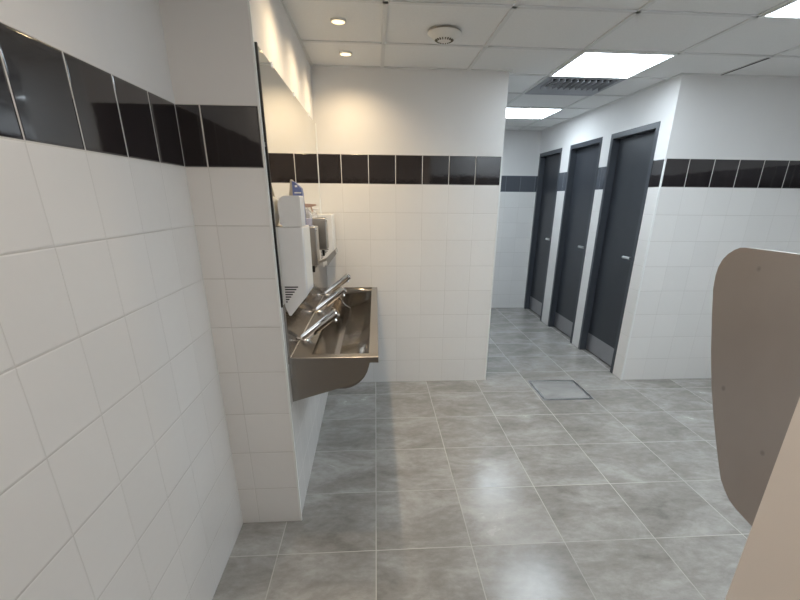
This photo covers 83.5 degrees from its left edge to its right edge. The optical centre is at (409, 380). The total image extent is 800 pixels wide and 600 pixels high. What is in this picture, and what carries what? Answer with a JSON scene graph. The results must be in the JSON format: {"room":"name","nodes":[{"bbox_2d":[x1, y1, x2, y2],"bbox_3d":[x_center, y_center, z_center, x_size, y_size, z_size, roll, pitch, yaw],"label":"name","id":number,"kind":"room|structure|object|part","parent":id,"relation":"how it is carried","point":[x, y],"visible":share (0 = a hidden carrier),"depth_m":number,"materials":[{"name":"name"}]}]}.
{"room":"public restroom","nodes":[
{"label":"public restroom","id":0,"kind":"room"},
{"bbox_2d":[0,0,242,599],"bbox_3d":[-0.779,0.232,0.305,0.150,2.332,3.199,-1,22,-4],"label":"wall","id":1,"kind":"structure","parent":0,"point":[118,481],"depth_m":1.11,"materials":[{"name":"white tile"}]},
{"bbox_2d":[158,0,327,522],"bbox_3d":[-0.815,-0.715,2.633,0.430,2.332,1.819,-1,22,-4],"label":"wall","id":2,"kind":"structure","parent":0,"point":[208,42],"depth_m":1.76,"materials":[{"name":"white tile"}]},
{"bbox_2d":[247,0,301,520],"bbox_3d":[-0.533,-0.378,1.813,0.008,2.331,0.014,-1,22,-4],"label":"trim","id":3,"kind":"structure","parent":2,"relation":"attached to","point":[248,1],"depth_m":1.73,"materials":[{"name":"silver metal"}]},
{"bbox_2d":[254,42,320,307],"bbox_3d":[-0.598,-1.065,2.508,0.017,0.918,1.793,-1,22,-4],"label":"wall mirror","id":4,"kind":"object","parent":2,"relation":"attached to","point":[289,131],"visible":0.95,"depth_m":1.96,"materials":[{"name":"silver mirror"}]},
{"bbox_2d":[312,217,328,255],"bbox_3d":[-0.564,-0.907,2.821,0.106,0.235,0.115,-1,22,-4],"label":"soap dispenser","id":5,"kind":"object","parent":4,"relation":"attached to","point":[321,222],"visible":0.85,"depth_m":2.77,"materials":[{"name":"silver plastic"}]},
{"bbox_2d":[312,208,317,217],"bbox_3d":[-0.579,-1.033,2.756,0.039,0.056,0.030,-1,22,-4],"label":"pump bottle","id":6,"kind":"object","parent":5,"relation":"on","point":[314,214],"visible":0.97,"depth_m":2.75,"materials":[{"name":"white plastic"}]},
{"bbox_2d":[309,225,337,271],"bbox_3d":[-0.474,-0.683,2.324,0.198,0.235,0.115,-1,22,-4],"label":"soap dispenser","id":7,"kind":"object","parent":4,"relation":"attached to","point":[314,236],"visible":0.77,"depth_m":2.28,"materials":[{"name":"silver plastic"}]},
{"bbox_2d":[305,204,315,225],"bbox_3d":[-0.505,-0.837,2.262,0.077,0.106,0.050,-1,22,-4],"label":"spray bottle","id":8,"kind":"object","parent":7,"relation":"on","point":[308,213],"visible":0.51,"depth_m":2.25,"materials":[{"name":"white plastic"}]},
{"bbox_3d":[-0.444,-0.648,2.341,0.138,0.086,0.115,-1,22,-4],"label":"push lever","id":9,"kind":"part","parent":7,"relation":"part of","materials":[{"name":"metal"}]},
{"bbox_2d":[278,225,312,315],"bbox_3d":[-0.490,-0.488,1.972,0.101,0.364,0.201,-1,22,-4],"label":"dryer","id":10,"kind":"object","parent":2,"relation":"attached to","point":[294,242],"visible":0.99,"depth_m":1.88,"materials":[{"name":"white plastic"}]},
{"bbox_2d":[278,195,305,226],"bbox_3d":[-0.486,-0.701,1.853,0.089,0.119,0.110,-1,22,-4],"label":"canister","id":11,"kind":"object","parent":10,"relation":"on","point":[291,210],"visible":1,"depth_m":1.80,"materials":[{"name":"white plastic"}]},
{"bbox_2d":[289,180,305,222],"bbox_3d":[-0.484,-0.765,1.925,0.062,0.182,0.047,-1,22,-4],"label":"pack","id":12,"kind":"object","parent":10,"relation":"on","point":[295,189],"visible":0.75,"depth_m":1.89},
{"bbox_2d":[283,262,327,357],"bbox_3d":[-0.612,-0.525,2.769,0.032,0.274,1.726,-1,22,-4],"label":"backsplash","id":13,"kind":"structure","parent":2,"relation":"attached to","point":[295,324],"depth_m":2.44,"materials":[{"name":"silver metal"}]},
{"bbox_2d":[315,123,321,213],"bbox_3d":[-0.674,-1.289,3.389,0.013,1.150,0.009,-1,22,-4],"label":"trim","id":14,"kind":"structure","parent":2,"relation":"attached to","point":[315,123],"depth_m":3.28,"materials":[{"name":"silver metal"}]},
{"bbox_2d":[318,214,335,266],"bbox_3d":[-0.611,-1.052,3.357,0.101,0.364,0.201,-1,22,-4],"label":"paper towel dispenser","id":15,"kind":"object","parent":2,"relation":"attached to","point":[330,217],"visible":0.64,"depth_m":3.27,"materials":[{"name":"white plastic"}]},
{"bbox_2d":[283,262,378,401],"bbox_3d":[-0.414,-0.440,2.816,0.429,0.465,1.731,-1,22,-4],"label":"trough","id":16,"kind":"object","parent":2,"relation":"attached to","point":[339,356],"visible":0.94,"depth_m":2.33,"materials":[{"name":"silver metal"}]},
{"bbox_2d":[299,309,339,341],"bbox_3d":[-0.455,-0.277,2.250,0.213,0.168,0.062,-1,22,-4],"label":"tap","id":17,"kind":"object","parent":16,"relation":"attached to","point":[333,314],"visible":0.97,"depth_m":2.23,"materials":[{"name":"silver metal"}]},
{"bbox_3d":[-0.363,-0.004,2.074,0.365,0.216,0.002,-1,22,-4],"label":"panel","id":18,"kind":"part","parent":16,"relation":"part of","materials":[{"name":"silver metal"}]},
{"bbox_2d":[315,286,346,311],"bbox_3d":[-0.499,-0.512,2.828,0.213,0.168,0.062,-1,22,-4],"label":"tap","id":19,"kind":"object","parent":16,"relation":"attached to","point":[341,291],"visible":0.98,"depth_m":2.81,"materials":[{"name":"silver metal"}]},
{"bbox_2d":[324,273,350,295],"bbox_3d":[-0.535,-0.707,3.308,0.213,0.168,0.062,-1,22,-4],"label":"tap","id":20,"kind":"object","parent":16,"relation":"attached to","point":[346,277],"visible":0.99,"depth_m":3.29,"materials":[{"name":"silver metal"}]},
{"bbox_2d":[312,288,371,388],"bbox_3d":[-0.379,-0.356,2.879,0.266,0.174,1.673,-1,22,-4],"label":"basin","id":21,"kind":"object","parent":16,"relation":"in","point":[351,334],"depth_m":2.89,"materials":[{"name":"silver metal"}]},
{"bbox_2d":[311,66,508,381],"bbox_3d":[-0.300,-1.604,4.834,1.788,2.332,2.845,-1,22,-4],"label":"wall","id":22,"kind":"structure","parent":0,"point":[409,160],"depth_m":3.41,"materials":[{"name":"white tile"}]},
{"bbox_2d":[484,156,502,379],"bbox_3d":[0.685,-0.842,3.683,0.012,1.803,0.012,-1,22,-4],"label":"trim","id":23,"kind":"structure","parent":22,"relation":"attached to","point":[502,156],"depth_m":3.63,"materials":[{"name":"silver metal"}]},
{"bbox_2d":[212,308,751,599],"bbox_3d":[1.255,0.402,3.134,4.686,0.080,8.113,-1,22,-4],"label":"floor","id":24,"kind":"structure","parent":0,"point":[491,488],"depth_m":2.46,"materials":[{"name":"grey tile"}]},
{"bbox_2d":[528,380,593,399],"bbox_3d":[1.283,0.076,3.830,0.426,0.001,0.422,-1,22,-4],"label":"drain cover","id":25,"kind":"object","parent":24,"relation":"on","point":[546,389],"visible":1,"depth_m":3.81,"materials":[{"name":"metal"}]},
{"bbox_2d":[491,131,541,307],"bbox_3d":[0.283,-2.180,6.264,3.170,2.332,0.150,-1,22,-4],"label":"wall","id":26,"kind":"structure","parent":0,"point":[521,149],"depth_m":6.23,"materials":[{"name":"white tile"}]},
{"bbox_2d":[283,0,799,130],"bbox_3d":[1.275,-1.835,2.225,4.686,0.073,8.113,-1,22,-4],"label":"ceiling","id":27,"kind":"structure","parent":0,"point":[406,23],"depth_m":2.48,"materials":[{"name":"tile"}]},
{"bbox_2d":[330,17,345,24],"bbox_3d":[-0.361,-1.824,2.274,0.082,0.012,0.082,-1,22,-4],"label":"recessed light","id":28,"kind":"object","parent":27,"relation":"in","point":[334,20],"visible":1,"depth_m":2.26,"materials":[{"name":"white"}]},
{"bbox_2d":[339,51,351,55],"bbox_3d":[-0.396,-2.031,2.783,0.082,0.012,0.082,-1,22,-4],"label":"recessed light","id":29,"kind":"object","parent":27,"relation":"in","point":[342,53],"visible":1,"depth_m":2.76,"materials":[{"name":"beige plastic"}]},
{"bbox_2d":[427,25,460,43],"bbox_3d":[0.188,-1.850,2.405,0.183,0.050,0.183,-1,22,-4],"label":"smoke detector","id":30,"kind":"object","parent":27,"relation":"attached to","point":[442,34],"visible":1,"depth_m":2.36,"materials":[{"name":"beige plastic"}]},
{"bbox_3d":[0.188,-1.868,2.398,0.155,0.012,0.155,-1,22,-4],"label":"plate","id":31,"kind":"part","parent":30,"relation":"part of","materials":[{"name":"white plastic"}]},
{"bbox_2d":[506,107,562,118],"bbox_3d":[1.199,-2.772,4.645,0.596,0.008,0.596,-1,22,-4],"label":"ceiling light panel","id":32,"kind":"object","parent":27,"relation":"attached to","point":[511,112],"visible":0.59,"depth_m":4.60,"materials":[{"name":"white plastic"}]},
{"bbox_2d":[281,0,799,130],"bbox_3d":[1.081,-1.794,2.227,4.824,0.008,7.713,-1,22,-4],"label":"ceiling grid","id":33,"kind":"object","parent":27,"relation":"attached to","point":[751,17],"depth_m":2.61,"materials":[{"name":"metal"}]},
{"bbox_2d":[525,77,625,95],"bbox_3d":[1.283,-2.314,3.539,0.576,0.028,0.576,-1,22,-4],"label":"ceiling vent","id":34,"kind":"object","parent":27,"relation":"in","point":[572,86],"visible":0.97,"depth_m":3.48,"materials":[{"name":"grey metal"}]},
{"bbox_3d":[1.044,-2.264,3.414,0.004,0.024,0.275,-1,22,-4],"label":"blade","id":35,"kind":"part","parent":34,"relation":"part of","materials":[{"name":"grey metal"}]},
{"bbox_3d":[1.091,-2.264,3.417,0.004,0.024,0.275,-1,22,-4],"label":"blade","id":36,"kind":"part","parent":34,"relation":"part of","materials":[{"name":"grey metal"}]},
{"bbox_3d":[1.139,-2.265,3.420,0.004,0.024,0.275,-1,22,-4],"label":"blade","id":37,"kind":"part","parent":34,"relation":"part of","materials":[{"name":"grey metal"}]},
{"bbox_3d":[1.273,-2.372,3.663,0.510,0.007,0.235,-1,22,-4],"label":"plate","id":38,"kind":"part","parent":34,"relation":"part of","materials":[{"name":"grey metal"}]},
{"bbox_3d":[1.186,-2.266,3.424,0.004,0.024,0.275,-1,22,-4],"label":"blade","id":39,"kind":"part","parent":34,"relation":"part of","materials":[{"name":"grey metal"}]},
{"bbox_3d":[1.234,-2.267,3.427,0.004,0.024,0.275,-1,22,-4],"label":"blade","id":40,"kind":"part","parent":34,"relation":"part of","materials":[{"name":"grey metal"}]},
{"bbox_3d":[1.281,-2.268,3.430,0.004,0.024,0.275,-1,22,-4],"label":"blade","id":41,"kind":"part","parent":34,"relation":"part of","materials":[{"name":"grey metal"}]},
{"bbox_3d":[1.328,-2.269,3.433,0.004,0.024,0.275,-1,22,-4],"label":"blade","id":42,"kind":"part","parent":34,"relation":"part of","materials":[{"name":"grey metal"}]},
{"bbox_3d":[1.376,-2.270,3.437,0.004,0.024,0.275,-1,22,-4],"label":"blade","id":43,"kind":"part","parent":34,"relation":"part of","materials":[{"name":"grey metal"}]},
{"bbox_3d":[1.423,-2.271,3.440,0.004,0.024,0.275,-1,22,-4],"label":"blade","id":44,"kind":"part","parent":34,"relation":"part of","materials":[{"name":"grey metal"}]},
{"bbox_3d":[1.470,-2.272,3.443,0.004,0.024,0.275,-1,22,-4],"label":"blade","id":45,"kind":"part","parent":34,"relation":"part of","materials":[{"name":"grey metal"}]},
{"bbox_3d":[1.518,-2.272,3.446,0.004,0.024,0.275,-1,22,-4],"label":"blade","id":46,"kind":"part","parent":34,"relation":"part of","materials":[{"name":"grey metal"}]},
{"bbox_2d":[549,51,678,78],"bbox_3d":[1.325,-2.095,2.982,0.596,0.008,0.596,-1,22,-4],"label":"ceiling light panel","id":47,"kind":"object","parent":27,"relation":"attached to","point":[588,64],"visible":1,"depth_m":2.95,"materials":[{"name":"white plastic"}]},
{"bbox_2d":[722,58,768,74],"bbox_3d":[2.224,-2.086,2.976,0.014,0.006,0.418,-1,22,-4],"label":"trim","id":48,"kind":"structure","parent":27,"relation":"attached to","point":[766,58],"depth_m":2.96,"materials":[{"name":"grey metal"}]},
{"bbox_2d":[758,0,799,18],"bbox_3d":[2.007,-1.655,1.913,0.596,0.008,0.596,-1,22,-4],"label":"ceiling light panel","id":49,"kind":"object","parent":27,"relation":"attached to","point":[790,10],"visible":1,"depth_m":2.11,"materials":[{"name":"white plastic"}]},
{"bbox_2d":[523,75,698,379],"bbox_3d":[1.881,-1.633,4.955,0.120,2.332,2.905,-1,22,-4],"label":"wall","id":50,"kind":"structure","parent":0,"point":[670,102],"depth_m":3.83,"materials":[{"name":"white tile"}]},
{"bbox_2d":[524,148,561,320],"bbox_3d":[1.802,-1.899,5.959,0.116,2.067,0.756,-1,22,-4],"label":"door","id":51,"kind":"structure","parent":50,"relation":"attached to","point":[550,161],"depth_m":6.03,"materials":[{"name":"wood"}]},
{"bbox_3d":[1.801,-1.038,6.309,0.003,0.176,0.658,-1,22,-4],"label":"kick plate","id":52,"kind":"part","parent":51,"relation":"part of","materials":[{"name":"metal"}]},
{"bbox_2d":[548,137,602,343],"bbox_3d":[1.872,-1.521,5.030,0.116,2.067,0.760,-1,22,-4],"label":"door","id":53,"kind":"structure","parent":50,"relation":"attached to","point":[584,157],"depth_m":5.07,"materials":[{"name":"wood"}]},
{"bbox_3d":[1.872,-0.660,5.381,0.003,0.176,0.662,-1,22,-4],"label":"kick plate","id":54,"kind":"part","parent":53,"relation":"part of","materials":[{"name":"metal"}]},
{"bbox_2d":[578,121,660,372],"bbox_3d":[1.938,-1.168,4.162,0.116,2.067,0.763,-1,22,-4],"label":"door","id":55,"kind":"structure","parent":50,"relation":"attached to","point":[631,151],"depth_m":4.18,"materials":[{"name":"wood"}]},
{"bbox_3d":[1.937,-0.307,4.513,0.003,0.176,0.665,-1,22,-4],"label":"kick plate","id":56,"kind":"part","parent":55,"relation":"part of","materials":[{"name":"metal"}]},
{"bbox_2d":[634,75,799,379],"bbox_3d":[2.761,-1.121,3.712,1.446,2.332,0.100,-1,22,-4],"label":"wall","id":57,"kind":"structure","parent":0,"point":[737,185],"depth_m":3.53,"materials":[{"name":"white tile"}]},
{"bbox_2d":[620,158,666,379],"bbox_3d":[1.924,-0.842,3.711,0.012,1.803,0.012,-1,22,-4],"label":"trim","id":58,"kind":"structure","parent":57,"relation":"attached to","point":[665,159],"depth_m":3.66,"materials":[{"name":"silver metal"}]},
{"bbox_2d":[725,397,799,599],"bbox_3d":[2.185,0.369,0.034,2.850,2.332,1.880,-1,22,-4],"label":"wall","id":59,"kind":"structure","parent":0,"point":[768,568],"depth_m":0.85,"materials":[{"name":"beige paint"}]},
{"bbox_2d":[711,247,799,525],"bbox_3d":[0.788,0.026,1.028,0.012,0.615,0.410,-1,22,-4],"label":"divider","id":60,"kind":"object","parent":59,"relation":"attached to","point":[755,333],"visible":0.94,"depth_m":1.02,"materials":[{"name":"metal"}]}
]}

